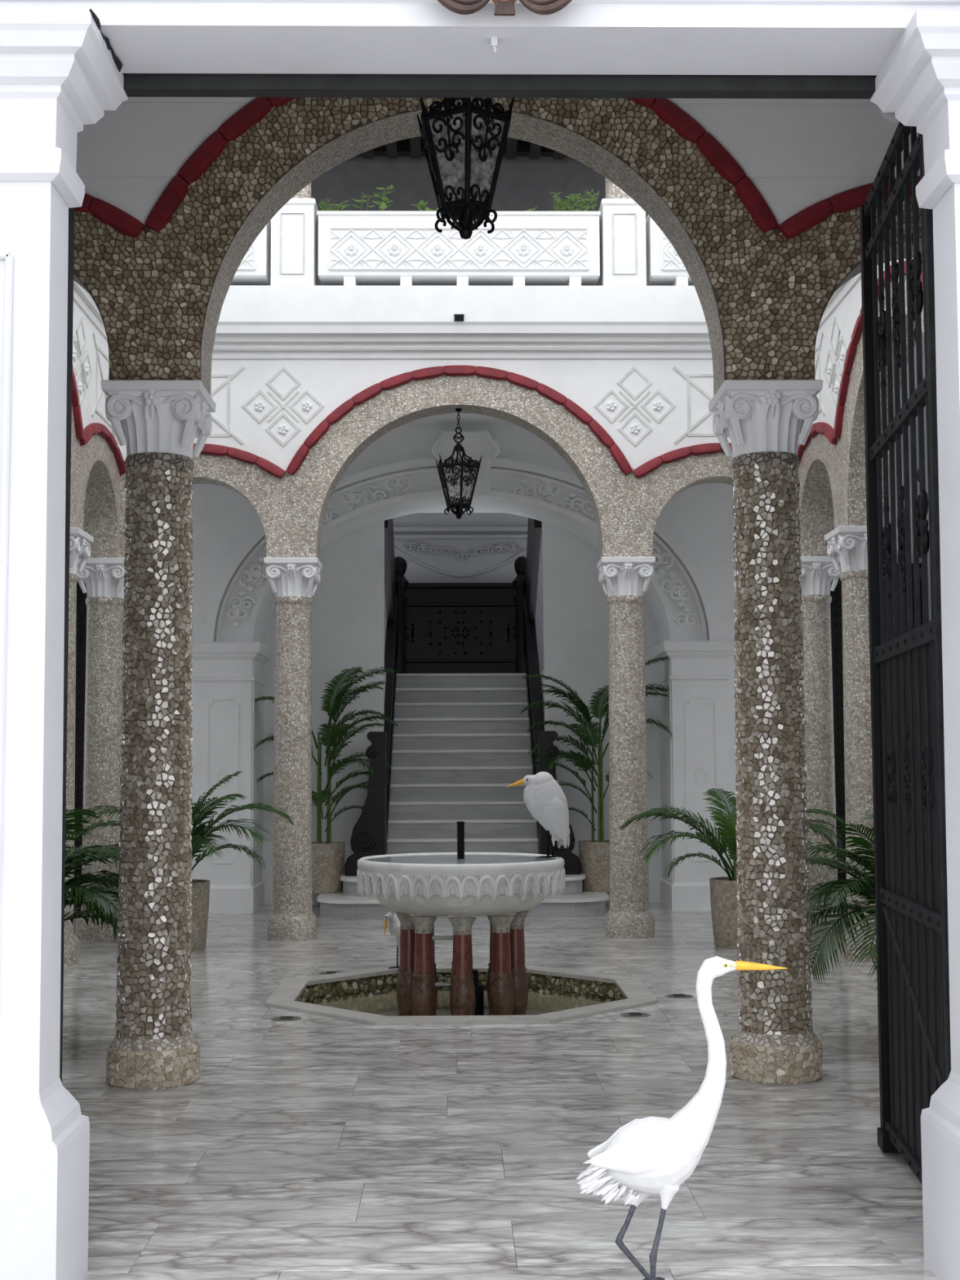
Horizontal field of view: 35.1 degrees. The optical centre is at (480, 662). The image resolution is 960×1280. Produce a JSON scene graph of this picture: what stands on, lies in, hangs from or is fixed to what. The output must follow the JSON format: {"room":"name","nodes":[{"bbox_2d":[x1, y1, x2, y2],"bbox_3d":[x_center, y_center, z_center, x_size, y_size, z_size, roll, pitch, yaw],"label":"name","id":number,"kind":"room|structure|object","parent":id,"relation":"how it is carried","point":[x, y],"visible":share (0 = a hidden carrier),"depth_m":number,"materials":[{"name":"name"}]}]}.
{"room":"courtyard entrance","nodes":[
{"label":"courtyard entrance","id":0,"kind":"room"},
{"bbox_2d":[70,300,124,558],"bbox_3d":[-3.531,-2.197,11.387,0.390,2.000,6.260,0,-4,-1],"label":"wall","id":1,"kind":"structure","parent":0,"point":[97,460],"depth_m":13.53,"materials":[{"name":"white paint"}]},
{"bbox_2d":[73,280,107,342],"bbox_3d":[-3.425,-3.449,11.477,0.535,0.650,6.240,0,-4,-1],"label":"trim","id":2,"kind":"structure","parent":1,"relation":"attached to","point":[82,297],"depth_m":13.08,"materials":[{"name":"white paint"}]},
{"bbox_2d":[119,359,733,560],"bbox_3d":[-0.199,-1.980,14.698,7.172,2.000,0.390,0,-4,-1],"label":"wall","id":3,"kind":"structure","parent":0,"point":[636,434],"depth_m":14.58,"materials":[{"name":"white paint"}]},
{"bbox_2d":[435,408,482,519],"bbox_3d":[-0.207,-1.938,14.720,0.420,1.110,0.483,0,-4,-10],"label":"lantern","id":4,"kind":"object","parent":3,"relation":"hanging from","point":[458,479],"visible":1,"depth_m":14.60,"materials":[{"name":"black paint"}]},
{"bbox_2d":[439,468,448,504],"bbox_3d":[-0.344,-1.696,14.679,0.094,0.367,0.151,0,-4,-10],"label":"glass pane","id":5,"kind":"object","parent":4,"relation":"attached to","point":[443,474],"depth_m":14.60,"materials":[{"name":"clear glass"}]},
{"bbox_2d":[444,465,460,503],"bbox_3d":[-0.256,-1.704,14.571,0.151,0.367,0.093,-1,-4,16],"label":"glass pane","id":6,"kind":"object","parent":4,"relation":"attached to","point":[452,473],"depth_m":14.57,"materials":[{"name":"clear glass"}]},
{"bbox_2d":[462,466,475,504],"bbox_3d":[-0.116,-1.703,14.594,0.151,0.367,0.093,4,-6,-44],"label":"glass pane","id":7,"kind":"object","parent":4,"relation":"attached to","point":[468,473],"depth_m":14.60,"materials":[{"name":"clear glass"}]},
{"bbox_2d":[453,313,464,320],"bbox_3d":[-0.199,-3.274,14.408,0.100,0.072,0.040,0,-4,-1],"label":"spout","id":8,"kind":"object","parent":3,"relation":"attached to","point":[458,317],"visible":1,"depth_m":14.39,"materials":[{"name":"black paint"}]},
{"bbox_2d":[212,285,712,359],"bbox_3d":[-0.203,-3.240,14.674,6.480,0.650,0.535,0,-4,-1],"label":"trim","id":9,"kind":"structure","parent":3,"relation":"attached to","point":[250,314],"depth_m":14.44,"materials":[{"name":"white paint"}]},
{"bbox_2d":[269,155,648,285],"bbox_3d":[-0.254,-4.880,17.508,7.200,3.020,0.250,0,-4,-1],"label":"wall","id":10,"kind":"structure","parent":0,"point":[523,184],"depth_m":17.42,"materials":[{"name":"paint"}]},
{"bbox_2d":[356,136,568,159],"bbox_3d":[-0.233,-5.997,15.957,7.200,0.330,3.000,0,-4,-1],"label":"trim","id":11,"kind":"structure","parent":10,"relation":"attached to","point":[413,147],"depth_m":17.28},
{"bbox_2d":[404,413,514,424],"bbox_3d":[-0.226,-2.858,16.188,7.200,0.080,2.500,0,-4,-1],"label":"ceiling","id":12,"kind":"structure","parent":0,"point":[447,418],"depth_m":17.21,"materials":[{"name":"paint"}]},
{"bbox_2d":[213,343,711,347],"bbox_3d":[-0.224,-3.191,16.011,7.200,0.560,2.900,0,-4,-1],"label":"trim","id":13,"kind":"structure","parent":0,"point":[215,345],"depth_m":14.55,"materials":[{"name":"white paint"}]},
{"bbox_2d":[230,219,271,285],"bbox_3d":[-2.675,-3.931,14.623,1.284,0.745,0.340,0,-4,-1],"label":"balcony balustrade","id":14,"kind":"object","parent":13,"relation":"on","point":[254,269],"visible":0.03,"depth_m":14.49,"materials":[{"name":"white paint"}]},
{"bbox_2d":[271,198,317,285],"bbox_3d":[-1.795,-3.998,14.619,0.438,0.870,0.288,0,-4,-1],"label":"pier","id":15,"kind":"object","parent":13,"relation":"on","point":[294,226],"visible":0.83,"depth_m":14.49,"materials":[{"name":"white paint"}]},
{"bbox_2d":[292,182,311,198],"bbox_3d":[-1.813,-4.880,14.972,0.360,2.680,0.360,0,-4,-1],"label":"column","id":16,"kind":"structure","parent":13,"relation":"on","point":[305,193],"depth_m":14.85,"materials":[{"name":"stone"}]},
{"bbox_2d":[316,210,600,285],"bbox_3d":[-0.203,-3.940,14.663,2.719,0.745,0.340,0,-4,-1],"label":"balcony balustrade","id":17,"kind":"object","parent":13,"relation":"on","point":[356,247],"visible":0.97,"depth_m":14.52,"materials":[{"name":"white paint"}]},
{"bbox_2d":[317,199,348,210],"bbox_3d":[-1.427,-4.370,14.635,0.315,0.174,0.222,2,-4,-24],"label":"plant","id":18,"kind":"object","parent":17,"relation":"on","point":[325,208],"visible":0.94,"depth_m":14.60,"materials":[{"name":"green plant"}]},
{"bbox_2d":[351,184,395,210],"bbox_3d":[-1.030,-4.449,14.632,0.421,0.326,0.207,-1,-4,14],"label":"plant","id":19,"kind":"object","parent":17,"relation":"on","point":[382,206],"visible":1,"depth_m":14.62,"materials":[{"name":"green plant"}]},
{"bbox_2d":[410,200,438,211],"bbox_3d":[-0.521,-4.365,14.629,0.319,0.154,0.190,0,-4,-1],"label":"plant","id":20,"kind":"object","parent":17,"relation":"on","point":[421,204],"visible":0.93,"depth_m":14.59,"materials":[{"name":"green plant"}]},
{"bbox_2d":[547,188,599,211],"bbox_3d":[0.900,-4.432,14.641,0.506,0.277,0.255,0,-4,-1],"label":"plant","id":21,"kind":"object","parent":17,"relation":"on","point":[564,204],"visible":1,"depth_m":14.63,"materials":[{"name":"green plant"}]},
{"bbox_2d":[604,177,631,198],"bbox_3d":[1.386,-4.892,15.023,0.360,2.680,0.360,0,-4,-1],"label":"column","id":22,"kind":"structure","parent":13,"relation":"on","point":[611,190],"depth_m":14.88,"materials":[{"name":"stone"}]},
{"bbox_2d":[598,198,646,285],"bbox_3d":[1.385,-4.009,14.671,0.438,0.870,0.288,0,-4,-1],"label":"pier","id":23,"kind":"object","parent":13,"relation":"on","point":[623,220],"visible":0.88,"depth_m":14.54,"materials":[{"name":"white paint"}]},
{"bbox_2d":[645,214,693,285],"bbox_3d":[2.265,-3.948,14.703,1.284,0.745,0.340,0,-4,-1],"label":"balcony balustrade","id":24,"kind":"object","parent":13,"relation":"on","point":[664,267],"visible":0.1,"depth_m":14.55,"materials":[{"name":"white paint"}]},
{"bbox_2d":[262,509,662,905],"bbox_3d":[-0.198,0.271,18.207,5.300,5.200,0.195,0,-4,-1],"label":"wall","id":25,"kind":"structure","parent":0,"point":[348,606],"depth_m":18.14,"materials":[{"name":"paint"}]},
{"bbox_2d":[384,512,543,673],"bbox_3d":[-0.274,-1.887,22.446,6.900,4.900,0.280,0,-4,-1],"label":"wall","id":26,"kind":"structure","parent":0,"point":[435,547],"depth_m":22.35,"materials":[{"name":"paint"}]},
{"bbox_2d":[404,582,516,673],"bbox_3d":[-0.284,-0.409,22.151,2.180,1.490,0.180,0,-4,-1],"label":"panel","id":27,"kind":"object","parent":26,"relation":"attached to","point":[451,628],"visible":0.77,"depth_m":22.12,"materials":[{"name":"brown wood"}]},
{"bbox_2d":[384,670,543,713],"bbox_3d":[-0.212,1.556,19.378,4.500,2.800,2.320,0,-4,-1],"label":"wall","id":28,"kind":"structure","parent":0,"point":[542,672],"depth_m":18.86,"materials":[{"name":"paint"}]},
{"bbox_2d":[73,97,922,395],"bbox_3d":[-0.095,-2.616,8.138,7.220,2.350,0.390,0,-4,-1],"label":"wall","id":29,"kind":"structure","parent":0,"point":[760,202],"depth_m":7.99,"materials":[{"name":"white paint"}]},
{"bbox_2d":[62,902,938,1279],"bbox_3d":[-0.126,2.536,11.199,11.000,0.300,13.900,0,-4,-1],"label":"floor","id":30,"kind":"structure","parent":0,"point":[312,1147],"depth_m":6.65,"materials":[{"name":"stone"}]},
{"bbox_2d":[0,7,128,1279],"bbox_3d":[-1.718,-0.018,4.756,1.098,3.950,0.540,0,-4,-1],"label":"gate pillar","id":31,"kind":"structure","parent":30,"relation":"on","point":[60,73],"depth_m":4.68,"materials":[{"name":"white paint"}]},
{"bbox_2d":[59,207,74,1082],"bbox_3d":[-1.587,-0.021,5.731,0.090,4.010,1.404,1,-4,-15],"label":"gate leaf","id":32,"kind":"object","parent":31,"relation":"attached to","point":[71,211],"visible":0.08,"depth_m":5.08,"materials":[{"name":"grey metal"}]},
{"bbox_2d":[63,527,93,966],"bbox_3d":[-3.567,0.700,12.667,0.520,3.600,0.520,0,-4,-1],"label":"stone column","id":33,"kind":"structure","parent":30,"relation":"on","point":[80,540],"depth_m":12.62,"materials":[{"name":"stone"}]},
{"bbox_2d":[64,808,119,941],"bbox_3d":[-2.820,1.530,8.897,2.023,1.410,1.844,2,-5,-29],"label":"potted palm","id":34,"kind":"object","parent":30,"relation":"on","point":[86,855],"visible":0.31,"depth_m":8.71,"materials":[{"name":"plant"}]},
{"bbox_2d":[75,557,124,942],"bbox_3d":[-3.596,0.828,14.482,0.520,3.600,0.520,0,-4,-1],"label":"stone column","id":35,"kind":"structure","parent":30,"relation":"on","point":[103,578],"depth_m":14.36,"materials":[{"name":"stone"}]},
{"bbox_2d":[100,380,216,1089],"bbox_3d":[-1.692,0.360,7.938,0.520,3.600,0.520,0,-4,-1],"label":"stone column","id":36,"kind":"structure","parent":30,"relation":"on","point":[153,1046],"depth_m":7.80,"materials":[{"name":"stone"}]},
{"bbox_2d":[74,771,294,951],"bbox_3d":[-2.671,1.771,13.570,2.008,1.582,1.612,0,-4,-1],"label":"potted palm","id":37,"kind":"object","parent":30,"relation":"on","point":[200,889],"visible":0.51,"depth_m":13.41,"materials":[{"name":"plant"}]},
{"bbox_2d":[190,879,209,951],"bbox_3d":[-2.696,2.262,13.554,0.550,0.600,0.550,0,-4,-1],"label":"pot","id":38,"kind":"object","parent":37,"relation":"attached to","point":[200,889],"depth_m":13.42,"materials":[{"name":"stone"}]},
{"bbox_2d":[271,1015,301,1021],"bbox_3d":[-1.244,2.285,9.725,0.196,0.005,0.196,0,-4,-1],"label":"drain cover","id":39,"kind":"object","parent":30,"relation":"on","point":[287,1018],"visible":1,"depth_m":9.71,"materials":[{"name":"grey metal"}]},
{"bbox_2d":[263,557,322,940],"bbox_3d":[-1.791,0.821,14.511,0.520,3.600,0.520,0,-4,-1],"label":"stone column","id":40,"kind":"structure","parent":30,"relation":"on","point":[294,581],"depth_m":14.37,"materials":[{"name":"stone"}]},
{"bbox_2d":[264,821,657,1025],"bbox_3d":[-0.135,1.977,10.837,2.659,1.665,2.659,0,-4,-1],"label":"fountain","id":41,"kind":"object","parent":30,"relation":"on","point":[460,886],"visible":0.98,"depth_m":10.51,"materials":[{"name":"grey stone"}]},
{"bbox_2d":[306,987,314,1001],"bbox_3d":[-1.262,2.474,11.283,0.025,0.101,0.096,-4,-6,44],"label":"stone","id":42,"kind":"object","parent":41,"relation":"in","point":[310,990],"depth_m":11.28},
{"bbox_2d":[312,983,322,997],"bbox_3d":[-1.205,2.458,11.344,0.025,0.098,0.095,-4,-6,44],"label":"stone","id":43,"kind":"object","parent":41,"relation":"in","point":[317,988],"depth_m":11.34,"materials":[{"name":"stone"}]},
{"bbox_2d":[321,985,331,999],"bbox_3d":[-1.147,2.483,11.401,0.027,0.101,0.096,-4,-6,44],"label":"stone","id":44,"kind":"object","parent":41,"relation":"in","point":[326,989],"depth_m":11.40,"materials":[{"name":"stone"}]},
{"bbox_2d":[333,982,342,994],"bbox_3d":[-1.066,2.472,11.486,0.027,0.098,0.096,-4,-6,44],"label":"stone","id":45,"kind":"object","parent":41,"relation":"in","point":[337,986],"depth_m":11.48,"materials":[{"name":"stone"}]},
{"bbox_2d":[341,980,348,994],"bbox_3d":[-1.025,2.474,11.528,0.027,0.103,0.095,-4,-6,44],"label":"stone","id":46,"kind":"object","parent":41,"relation":"in","point":[344,984],"depth_m":11.52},
{"bbox_2d":[348,981,358,995],"bbox_3d":[-0.959,2.495,11.595,0.027,0.098,0.096,-4,-6,44],"label":"stone","id":47,"kind":"object","parent":41,"relation":"in","point":[353,985],"depth_m":11.59,"materials":[{"name":"stone"}]},
{"bbox_2d":[359,980,368,993],"bbox_3d":[-0.887,2.501,11.670,0.025,0.105,0.094,-4,-6,44],"label":"stone","id":48,"kind":"object","parent":41,"relation":"in","point":[363,984],"depth_m":11.66,"materials":[{"name":"stone"}]},
{"bbox_2d":[368,977,376,991],"bbox_3d":[-0.825,2.497,11.734,0.026,0.105,0.095,-4,-6,44],"label":"stone","id":49,"kind":"object","parent":41,"relation":"in","point":[371,981],"depth_m":11.73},
{"bbox_2d":[375,977,383,991],"bbox_3d":[-0.778,2.502,11.781,0.028,0.104,0.097,-4,-6,44],"label":"stone","id":50,"kind":"object","parent":41,"relation":"in","point":[379,980],"depth_m":11.78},
{"bbox_2d":[381,987,390,994],"bbox_3d":[-0.731,2.595,11.822,0.028,0.106,0.095,-4,-6,44],"label":"stone","id":51,"kind":"object","parent":41,"relation":"in","point":[384,990],"depth_m":11.82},
{"bbox_2d":[383,975,392,988],"bbox_3d":[-0.708,2.504,11.856,0.023,0.098,0.096,-4,-6,44],"label":"stone","id":52,"kind":"object","parent":41,"relation":"in","point":[388,980],"depth_m":11.85,"materials":[{"name":"stone"}]},
{"bbox_2d":[383,911,399,968],"bbox_3d":[-0.660,2.194,11.991,0.190,0.449,0.171,0,-4,-1],"label":"egret","id":53,"kind":"object","parent":41,"relation":"on","point":[393,922],"visible":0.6,"depth_m":11.96,"materials":[{"name":"stone"}]},
{"bbox_2d":[436,972,444,982],"bbox_3d":[-0.324,2.494,11.945,0.095,0.097,0.028,0,-4,-1],"label":"stone","id":54,"kind":"object","parent":41,"relation":"in","point":[440,975],"depth_m":11.94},
{"bbox_2d":[444,973,450,982],"bbox_3d":[-0.244,2.498,11.947,0.096,0.083,0.026,0,-4,-1],"label":"stone","id":55,"kind":"object","parent":41,"relation":"in","point":[446,976],"depth_m":11.94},
{"bbox_2d":[356,852,564,915],"bbox_3d":[-0.135,1.594,10.864,1.491,0.383,1.493,0,-4,-1],"label":"bowl","id":56,"kind":"object","parent":41,"relation":"on","point":[432,883],"depth_m":10.32,"materials":[{"name":"stone"}]},
{"bbox_2d":[478,973,487,985],"bbox_3d":[0.031,2.503,11.951,0.095,0.101,0.026,0,-4,-1],"label":"stone","id":57,"kind":"object","parent":41,"relation":"in","point":[482,977],"depth_m":11.95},
{"bbox_2d":[529,974,537,988],"bbox_3d":[0.419,2.502,11.864,0.096,0.106,0.025,-4,-6,44],"label":"stone","id":58,"kind":"object","parent":41,"relation":"in","point":[533,978],"depth_m":11.86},
{"bbox_2d":[506,771,569,857],"bbox_3d":[0.417,1.092,10.848,0.454,0.614,0.184,0,-4,-1],"label":"egret","id":59,"kind":"object","parent":41,"relation":"on","point":[544,797],"visible":1,"depth_m":10.79,"materials":[{"name":"white"}]},
{"bbox_2d":[536,977,545,987],"bbox_3d":[0.464,2.498,11.818,0.096,0.080,0.028,-4,-6,44],"label":"stone","id":60,"kind":"object","parent":41,"relation":"in","point":[540,981],"depth_m":11.81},
{"bbox_2d":[542,987,551,994],"bbox_3d":[0.509,2.582,11.771,0.094,0.104,0.026,-4,-6,44],"label":"stone","id":61,"kind":"object","parent":41,"relation":"in","point":[544,990],"depth_m":11.77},
{"bbox_2d":[546,976,555,989],"bbox_3d":[0.548,2.484,11.738,0.095,0.103,0.028,-4,-6,44],"label":"stone","id":62,"kind":"object","parent":41,"relation":"in","point":[551,980],"depth_m":11.73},
{"bbox_2d":[554,977,563,991],"bbox_3d":[0.599,2.487,11.691,0.095,0.105,0.024,-4,-6,44],"label":"stone","id":63,"kind":"object","parent":41,"relation":"in","point":[558,982],"depth_m":11.68,"materials":[{"name":"stone"}]},
{"bbox_2d":[560,979,570,992],"bbox_3d":[0.651,2.490,11.638,0.097,0.103,0.027,-4,-6,44],"label":"stone","id":64,"kind":"object","parent":41,"relation":"in","point":[565,984],"depth_m":11.63,"materials":[{"name":"stone"}]},
{"bbox_2d":[572,981,580,993],"bbox_3d":[0.728,2.481,11.562,0.096,0.096,0.029,-4,-6,44],"label":"stone","id":65,"kind":"object","parent":41,"relation":"in","point":[575,984],"depth_m":11.55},
{"bbox_2d":[579,982,588,995],"bbox_3d":[0.780,2.487,11.513,0.096,0.100,0.028,-4,-6,44],"label":"stone","id":66,"kind":"object","parent":41,"relation":"in","point":[584,987],"depth_m":11.51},
{"bbox_2d":[589,983,598,996],"bbox_3d":[0.856,2.474,11.441,0.096,0.093,0.027,-4,-6,44],"label":"stone","id":67,"kind":"object","parent":41,"relation":"in","point":[593,988],"depth_m":11.44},
{"bbox_2d":[597,985,607,998],"bbox_3d":[0.912,2.473,11.387,0.095,0.097,0.025,-4,-6,44],"label":"stone","id":68,"kind":"object","parent":41,"relation":"in","point":[602,989],"depth_m":11.38,"materials":[{"name":"stone"}]},
{"bbox_2d":[607,984,614,999],"bbox_3d":[0.983,2.462,11.320,0.096,0.107,0.025,-4,-6,44],"label":"stone","id":69,"kind":"object","parent":41,"relation":"in","point":[611,988],"depth_m":11.32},
{"bbox_2d":[615,988,620,999],"bbox_3d":[1.007,2.430,11.096,0.028,0.101,0.094,0,-4,-1],"label":"stone","id":70,"kind":"object","parent":41,"relation":"in","point":[617,991],"depth_m":11.07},
{"bbox_2d":[316,673,608,918],"bbox_3d":[-0.219,1.457,18.531,3.200,2.880,4.458,0,-4,-1],"label":"staircase","id":71,"kind":"structure","parent":30,"relation":"on","point":[460,740],"depth_m":18.77,"materials":[{"name":"grey stone"}]},
{"bbox_2d":[253,666,398,893],"bbox_3d":[-1.795,1.320,17.113,1.786,2.570,1.059,0,-4,-6],"label":"potted palm","id":72,"kind":"object","parent":71,"relation":"on","point":[328,856],"visible":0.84,"depth_m":17.20,"materials":[{"name":"plant"}]},
{"bbox_2d":[311,841,345,893],"bbox_3d":[-1.786,2.338,17.273,0.500,0.560,0.500,0,-4,-1],"label":"pot","id":73,"kind":"object","parent":72,"relation":"attached to","point":[327,857],"depth_m":17.05,"materials":[{"name":"stone"}]},
{"bbox_2d":[344,518,408,875],"bbox_3d":[-1.264,-0.296,19.187,0.469,5.722,4.017,0,-4,1],"label":"balustrade","id":74,"kind":"object","parent":71,"relation":"on","point":[369,837],"visible":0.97,"depth_m":18.18,"materials":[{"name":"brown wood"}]},
{"bbox_2d":[512,517,581,874],"bbox_3d":[0.792,-0.303,19.220,0.469,5.722,4.017,0,-4,-3],"label":"balustrade","id":75,"kind":"object","parent":71,"relation":"on","point":[526,569],"visible":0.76,"depth_m":19.30,"materials":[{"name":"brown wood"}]},
{"bbox_2d":[520,656,673,892],"bbox_3d":[1.377,1.256,17.156,1.876,2.674,1.027,-1,-4,4],"label":"potted palm","id":76,"kind":"object","parent":71,"relation":"on","point":[593,855],"visible":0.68,"depth_m":17.27,"materials":[{"name":"plant"}]},
{"bbox_2d":[577,840,609,892],"bbox_3d":[1.374,2.327,17.324,0.500,0.560,0.500,0,-4,-1],"label":"pot","id":77,"kind":"object","parent":76,"relation":"attached to","point":[593,855],"depth_m":17.10,"materials":[{"name":"stone"}]},
{"bbox_2d":[596,556,655,938],"bbox_3d":[1.418,0.810,14.563,0.520,3.600,0.520,0,-4,-1],"label":"stone column","id":78,"kind":"structure","parent":30,"relation":"on","point":[624,580],"depth_m":14.42,"materials":[{"name":"stone"}]},
{"bbox_2d":[620,1012,650,1017],"bbox_3d":[1.005,2.280,9.812,0.196,0.005,0.196,0,-4,-1],"label":"drain cover","id":79,"kind":"object","parent":30,"relation":"on","point":[626,1014],"visible":1,"depth_m":9.79,"materials":[{"name":"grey metal"}]},
{"bbox_2d":[665,993,693,998],"bbox_3d":[1.393,2.334,10.606,0.196,0.005,0.196,0,-4,-1],"label":"drain cover","id":80,"kind":"object","parent":30,"relation":"on","point":[675,995],"visible":1,"depth_m":10.58,"materials":[{"name":"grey metal"}]},
{"bbox_2d":[576,955,787,1279],"bbox_3d":[0.630,1.421,4.698,0.663,1.008,0.168,0,-4,-1],"label":"egret","id":81,"kind":"object","parent":30,"relation":"on","point":[645,1157],"visible":1,"depth_m":4.65,"materials":[{"name":"white"}]},
{"bbox_2d":[620,788,845,949],"bbox_3d":[2.275,1.838,13.552,2.034,1.399,1.585,0,-4,-1],"label":"potted palm","id":82,"kind":"object","parent":30,"relation":"on","point":[723,890],"visible":0.57,"depth_m":13.46,"materials":[{"name":"plant"}]},
{"bbox_2d":[709,876,738,949],"bbox_3d":[2.335,2.239,13.555,0.550,0.600,0.550,0,-4,-1],"label":"pot","id":83,"kind":"object","parent":82,"relation":"attached to","point":[723,890],"depth_m":13.37,"materials":[{"name":"stone"}]},
{"bbox_2d":[708,379,822,1084],"bbox_3d":[1.528,0.349,7.990,0.520,3.600,0.520,0,-4,-1],"label":"stone column","id":84,"kind":"structure","parent":30,"relation":"on","point":[775,1042],"depth_m":7.86,"materials":[{"name":"stone"}]},
{"bbox_2d":[800,555,844,937],"bbox_3d":[3.223,0.804,14.592,0.520,3.600,0.520,0,-4,-1],"label":"stone column","id":85,"kind":"structure","parent":30,"relation":"on","point":[818,572],"depth_m":14.46,"materials":[{"name":"stone"}]},
{"bbox_2d":[807,813,877,992],"bbox_3d":[2.609,1.522,8.977,2.023,1.388,1.764,1,-4,-23],"label":"potted palm","id":86,"kind":"object","parent":30,"relation":"on","point":[865,886],"visible":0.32,"depth_m":8.65,"materials":[{"name":"plant"}]},
{"bbox_2d":[823,525,897,961],"bbox_3d":[3.252,0.676,12.777,0.520,3.600,0.520,0,-4,-1],"label":"stone column","id":87,"kind":"structure","parent":30,"relation":"on","point":[848,543],"depth_m":12.67,"materials":[{"name":"stone"}]},
{"bbox_2d":[870,10,959,1279],"bbox_3d":[1.893,-0.031,4.820,1.080,3.950,0.530,0,-4,-1],"label":"gate pillar","id":88,"kind":"structure","parent":30,"relation":"on","point":[918,82],"depth_m":4.82,"materials":[{"name":"white paint"}]},
{"bbox_2d":[122,73,876,98],"bbox_3d":[0.081,-1.967,5.156,3.350,0.073,0.063,0,-4,-1],"label":"beam","id":89,"kind":"structure","parent":88,"relation":"attached to","point":[135,85],"depth_m":5.13,"materials":[{"name":"metal"}]},
{"bbox_2d":[859,121,951,1184],"bbox_3d":[1.635,-0.031,5.803,0.091,4.010,1.409,-1,-4,5],"label":"gate leaf","id":90,"kind":"object","parent":88,"relation":"attached to","point":[906,670],"visible":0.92,"depth_m":5.82,"materials":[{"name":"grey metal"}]},
{"bbox_2d":[123,418,920,885],"bbox_3d":[-0.208,0.025,17.552,10.800,5.600,1.176,0,-4,-1],"label":"wall","id":91,"kind":"structure","parent":0,"point":[689,595],"depth_m":17.31,"materials":[{"name":"paint"}]},
{"bbox_2d":[73,581,87,915],"bbox_3d":[-4.947,0.861,17.015,1.140,3.900,0.180,0,-4,-1],"label":"door","id":92,"kind":"structure","parent":91,"relation":"in","point":[81,606],"depth_m":16.97,"materials":[{"name":"brown wood"}]},
{"bbox_2d":[191,641,271,913],"bbox_3d":[-2.898,1.323,17.526,0.840,3.030,1.180,0,-4,-1],"label":"pilaster","id":93,"kind":"object","parent":91,"relation":"attached to","point":[223,678],"visible":0.85,"depth_m":17.05,"materials":[{"name":"paint"}]},
{"bbox_2d":[651,640,734,910],"bbox_3d":[2.491,1.305,17.614,0.840,3.030,1.180,0,-4,-1],"label":"pilaster","id":94,"kind":"object","parent":91,"relation":"attached to","point":[699,677],"visible":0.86,"depth_m":17.14,"materials":[{"name":"paint"}]},
{"bbox_2d":[830,563,923,910],"bbox_3d":[4.492,0.828,17.168,1.140,3.900,0.180,0,-4,-1],"label":"door","id":95,"kind":"structure","parent":91,"relation":"in","point":[836,610],"depth_m":17.12,"materials":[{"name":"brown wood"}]},
{"bbox_2d":[797,257,924,555],"bbox_3d":[3.238,-2.220,11.496,0.390,2.000,6.260,0,-4,-1],"label":"wall","id":96,"kind":"structure","parent":0,"point":[832,473],"depth_m":12.94,"materials":[{"name":"white paint"}]},
{"bbox_2d":[818,272,861,328],"bbox_3d":[3.119,-3.472,11.582,0.535,0.650,6.240,0,-4,-1],"label":"trim","id":97,"kind":"structure","parent":96,"relation":"attached to","point":[841,293],"depth_m":12.86,"materials":[{"name":"white paint"}]},
{"bbox_2d":[900,332,925,418],"bbox_3d":[4.365,-3.224,12.979,1.920,0.200,9.100,0,-4,-1],"label":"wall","id":98,"kind":"structure","parent":0,"point":[922,334],"depth_m":15.40,"materials":[{"name":"paint"}]},
{"bbox_2d":[917,413,931,621],"bbox_3d":[5.261,-0.602,11.340,0.200,5.970,12.430,0,-4,-1],"label":"wall","id":99,"kind":"structure","parent":0,"point":[925,414],"depth_m":17.18,"materials":[{"name":"paint"}]},
{"bbox_3d":[-0.075,-3.796,6.677,11.000,0.200,2.850,0,-4,-1],"label":"ceiling","id":100,"kind":"structure","parent":0,"visible":0},
{"bbox_2d":[417,97,514,239],"bbox_3d":[-0.067,-2.784,6.711,0.420,1.866,0.483,0,-4,-4],"label":"hanging lantern","id":101,"kind":"object","parent":100,"relation":"hanging from","point":[464,145],"visible":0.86,"depth_m":6.56,"materials":[{"name":"black paint"}]},
{"bbox_2d":[422,128,441,208],"bbox_3d":[-0.204,-2.164,6.657,0.094,0.367,0.151,0,-4,-4],"label":"grille","id":102,"kind":"object","parent":101,"relation":"attached to","point":[433,157],"depth_m":6.58,"materials":[{"name":"black paint"}]},
{"bbox_2d":[431,113,465,201],"bbox_3d":[-0.126,-2.172,6.541,0.151,0.367,0.093,-2,-4,22],"label":"grille","id":103,"kind":"object","parent":101,"relation":"attached to","point":[448,130],"depth_m":6.54,"materials":[{"name":"black paint"}]},
{"bbox_2d":[470,114,502,204],"bbox_3d":[0.015,-2.172,6.550,0.151,0.367,0.093,3,-5,-38],"label":"grille","id":104,"kind":"object","parent":101,"relation":"attached to","point":[486,130],"depth_m":6.56,"materials":[{"name":"black paint"}]},
{"bbox_3d":[-0.044,-2.349,5.012,18.000,8.620,0.270,0,-4,-1],"label":"wall","id":105,"kind":"structure","parent":0,"visible":0},
{"bbox_2d":[0,0,959,75],"bbox_3d":[0.082,-2.325,4.962,4.570,0.675,0.450,0,-4,-1],"label":"lintel","id":106,"kind":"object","parent":105,"relation":"attached to","point":[330,37],"depth_m":4.83,"materials":[{"name":"white paint"}]},
{"bbox_2d":[490,37,497,52],"bbox_3d":[0.046,-1.972,4.851,0.021,0.045,0.027,0,-4,-1],"label":"ceiling hook","id":107,"kind":"object","parent":105,"relation":"attached to","point":[494,40],"visible":1,"depth_m":4.84,"materials":[{"name":"white paint"}]},
{"bbox_2d":[437,0,572,16],"bbox_3d":[0.075,-2.195,4.710,0.524,0.397,0.073,0,-4,-1],"label":"carved emblem","id":108,"kind":"object","parent":105,"relation":"attached to","point":[502,7],"visible":1,"depth_m":4.67,"materials":[{"name":"brown wood"}]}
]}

